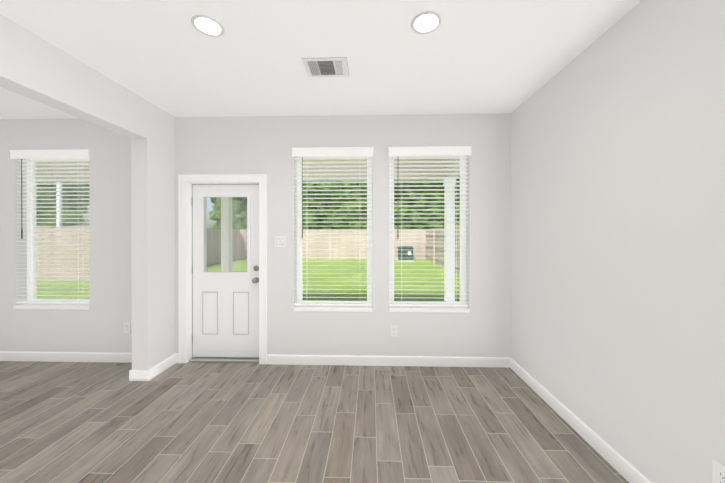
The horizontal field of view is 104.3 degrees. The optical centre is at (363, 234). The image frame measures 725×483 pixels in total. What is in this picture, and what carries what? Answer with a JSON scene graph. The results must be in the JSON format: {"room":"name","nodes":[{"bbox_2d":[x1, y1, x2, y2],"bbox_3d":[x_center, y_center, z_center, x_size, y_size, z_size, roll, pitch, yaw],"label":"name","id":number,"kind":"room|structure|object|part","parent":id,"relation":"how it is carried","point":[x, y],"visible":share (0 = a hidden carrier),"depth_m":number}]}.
{"room":"empty living room","nodes":[
{"label":"empty living room","id":0,"kind":"room"},
{"bbox_2d":[131,139,174,369],"bbox_3d":[-2.214,0.247,2.991,0.165,2.400,0.389,0,0,2],"label":"wall","id":1,"kind":"structure","parent":0,"point":[153,240],"depth_m":2.86},
{"bbox_2d":[129,370,143,380],"bbox_3d":[-2.304,1.395,2.976,0.014,0.105,0.375,0,0,2],"label":"baseboard","id":2,"kind":"structure","parent":1,"relation":"attached to","point":[133,374],"depth_m":2.79},
{"bbox_2d":[144,353,178,380],"bbox_3d":[-2.124,1.395,2.985,0.016,0.105,0.403,0,0,2],"label":"baseboard","id":3,"kind":"structure","parent":1,"relation":"attached to","point":[149,374],"depth_m":2.95},
{"bbox_2d":[0,113,510,357],"bbox_3d":[-1.658,0.062,3.270,6.840,2.770,0.200,0,0,2],"label":"wall","id":4,"kind":"structure","parent":0,"point":[240,145],"depth_m":3.15},
{"bbox_2d":[13,158,89,309],"bbox_3d":[-3.559,-0.052,3.307,0.888,1.807,0.188,0,0,2],"label":"window","id":5,"kind":"structure","parent":4,"relation":"in","point":[32,281],"depth_m":3.37},
{"bbox_2d":[10,149,89,303],"bbox_3d":[-3.561,-0.085,3.240,0.916,1.752,0.090,0,0,2],"label":"window blind","id":6,"kind":"object","parent":5,"relation":"attached to","point":[49,154],"visible":0.83,"depth_m":3.24},
{"bbox_2d":[0,351,131,362],"bbox_3d":[-3.596,1.394,3.221,2.609,0.105,0.014,0,0,2],"label":"baseboard","id":7,"kind":"structure","parent":4,"relation":"attached to","point":[4,355],"depth_m":3.21},
{"bbox_2d":[123,322,130,332],"bbox_3d":[-2.680,1.052,3.197,0.078,0.124,0.007,0,0,2],"label":"outlet","id":8,"kind":"object","parent":4,"relation":"attached to","point":[127,327],"visible":1,"depth_m":3.19},
{"bbox_2d":[178,174,266,364],"bbox_3d":[-1.572,0.386,3.257,0.999,2.121,0.219,0,0,2],"label":"door frame","id":9,"kind":"structure","parent":4,"relation":"attached to","point":[186,182],"depth_m":3.16},
{"bbox_2d":[192,184,258,357],"bbox_3d":[-1.573,0.417,3.244,0.811,1.995,0.131,0,0,2],"label":"door","id":10,"kind":"structure","parent":4,"relation":"in","point":[225,314],"depth_m":3.25},
{"bbox_3d":[-1.232,0.455,3.207,0.066,0.199,0.075,0,0,2],"label":"door hardware","id":11,"kind":"part","parent":10,"relation":"part of"},
{"bbox_2d":[275,236,285,246],"bbox_3d":[-0.925,0.075,3.144,0.118,0.118,0.011,0,0,2],"label":"switch plate","id":12,"kind":"object","parent":4,"relation":"attached to","point":[280,241],"visible":1,"depth_m":3.14},
{"bbox_2d":[294,156,371,311],"bbox_3d":[-0.335,-0.052,3.217,0.876,1.807,0.188,0,0,2],"label":"window","id":13,"kind":"structure","parent":4,"relation":"in","point":[336,308],"depth_m":3.25},
{"bbox_2d":[292,147,373,305],"bbox_3d":[-0.336,-0.085,3.150,0.904,1.752,0.090,0,0,2],"label":"window blind","id":14,"kind":"object","parent":13,"relation":"attached to","point":[330,151],"visible":0.9,"depth_m":3.16},
{"bbox_2d":[267,354,507,367],"bbox_3d":[0.252,1.395,3.114,2.655,0.105,0.014,0,0,2],"label":"baseboard","id":15,"kind":"structure","parent":4,"relation":"attached to","point":[428,361],"depth_m":3.11},
{"bbox_2d":[390,325,397,336],"bbox_3d":[0.339,1.062,3.113,0.078,0.124,0.007,0,0,2],"label":"electrical outlet","id":16,"kind":"object","parent":4,"relation":"attached to","point":[393,330],"visible":1,"depth_m":3.11},
{"bbox_2d":[389,156,469,312],"bbox_3d":[0.729,-0.052,3.188,0.876,1.807,0.188,0,0,2],"label":"window","id":17,"kind":"structure","parent":4,"relation":"in","point":[462,260],"depth_m":3.22},
{"bbox_2d":[388,146,471,306],"bbox_3d":[0.727,-0.085,3.120,0.904,1.752,0.090,0,0,2],"label":"window blind","id":18,"kind":"object","parent":17,"relation":"attached to","point":[456,151],"visible":0.92,"depth_m":3.12},
{"bbox_2d":[0,361,628,482],"bbox_3d":[-1.747,1.516,0.066,6.840,0.120,6.618,0,0,2],"label":"floor","id":19,"kind":"structure","parent":0,"point":[110,422],"depth_m":2.12},
{"bbox_2d":[0,0,641,118],"bbox_3d":[-1.747,-1.374,0.058,6.840,0.120,6.618,0,0,2],"label":"ceiling","id":20,"kind":"structure","parent":0,"point":[486,56],"depth_m":2.02},
{"bbox_2d":[0,14,174,149],"bbox_3d":[-2.296,-1.129,0.049,0.165,0.370,6.268,0,0,2],"label":"header beam","id":21,"kind":"structure","parent":20,"relation":"attached to","point":[33,66],"depth_m":2.10},
{"bbox_2d":[191,15,224,36],"bbox_3d":[-0.982,-1.316,1.784,0.188,0.007,0.188,0,0,2],"label":"recessed light","id":22,"kind":"object","parent":20,"relation":"in","point":[208,26],"visible":1,"depth_m":1.77},
{"bbox_2d":[301,57,348,76],"bbox_3d":[-0.290,-1.314,2.228,0.340,0.013,0.250,0,0,2],"label":"ceiling vent","id":23,"kind":"object","parent":20,"relation":"in","point":[327,67],"visible":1,"depth_m":2.21},
{"bbox_2d":[411,11,441,33],"bbox_3d":[0.392,-1.316,1.758,0.188,0.007,0.188,0,0,2],"label":"recessed light","id":24,"kind":"object","parent":20,"relation":"in","point":[426,22],"visible":1,"depth_m":1.75},
{"bbox_2d":[510,0,724,482],"bbox_3d":[1.594,0.071,-0.131,0.150,2.770,6.418,0,0,2],"label":"wall","id":25,"kind":"structure","parent":0,"point":[617,316],"depth_m":1.63},
{"bbox_2d":[508,357,650,482],"bbox_3d":[1.515,1.404,-0.035,0.014,0.105,6.238,0,0,2],"label":"baseboard","id":26,"kind":"structure","parent":25,"relation":"attached to","point":[620,464],"depth_m":1.99},
{"bbox_2d":[712,459,724,482],"bbox_3d":[1.552,1.060,1.215,0.007,0.124,0.078,0,0,2],"label":"outlet","id":27,"kind":"object","parent":25,"relation":"attached to","point":[718,472],"visible":1,"depth_m":1.24},
{"label":"outside","id":28,"kind":"structure","parent":0,"visible":0},
{"bbox_2d":[37,239,459,300],"bbox_3d":[1.206,1.575,46.578,140.000,0.300,86.532,0,0,2],"label":"lawn","id":29,"kind":"structure","parent":28,"point":[431,272],"depth_m":9.21},
{"bbox_2d":[56,182,62,225],"bbox_3d":[-10.501,-1.222,9.747,0.156,5.500,0.148,0,0,2],"label":"pole","id":30,"kind":"object","parent":29,"relation":"on","point":[60,197],"depth_m":9.70},
{"bbox_2d":[36,227,459,279],"bbox_3d":[-15.117,0.622,9.967,37.489,1.872,15.464,0,0,2],"label":"fence","id":31,"kind":"object","parent":29,"relation":"on","point":[424,239],"depth_m":16.56},
{"bbox_2d":[36,176,459,236],"bbox_3d":[-8.018,-4.789,15.568,51.437,12.602,22.552,0,0,2],"label":"trees","id":32,"kind":"object","parent":29,"relation":"on","point":[436,223],"depth_m":18.77},
{"bbox_2d":[396,246,414,260],"bbox_3d":[2.437,1.090,16.346,1.000,0.840,0.920,0,0,2],"label":"utility box","id":33,"kind":"object","parent":29,"relation":"on","point":[407,255],"depth_m":15.99},
{"bbox_3d":[-2.728,1.504,4.370,8.880,0.080,1.932,0,0,2],"label":"patio slab","id":34,"kind":"object","parent":29,"relation":"on","visible":0},
{"bbox_2d":[221,197,232,271],"bbox_3d":[-2.479,0.242,5.121,0.170,2.440,0.170,0,0,2],"label":"patio column","id":35,"kind":"structure","parent":34,"relation":"on","point":[229,212],"depth_m":5.05},
{"bbox_2d":[443,179,455,300],"bbox_3d":[1.530,0.242,5.010,0.170,2.440,0.170,0,0,2],"label":"patio column","id":36,"kind":"structure","parent":34,"relation":"on","point":[449,274],"depth_m":4.94},
{"bbox_2d":[36,157,459,182],"bbox_3d":[-2.785,-1.392,4.454,9.260,0.830,2.112,0,0,2],"label":"roof","id":37,"kind":"structure","parent":36,"relation":"on","point":[329,172],"depth_m":4.97}
]}

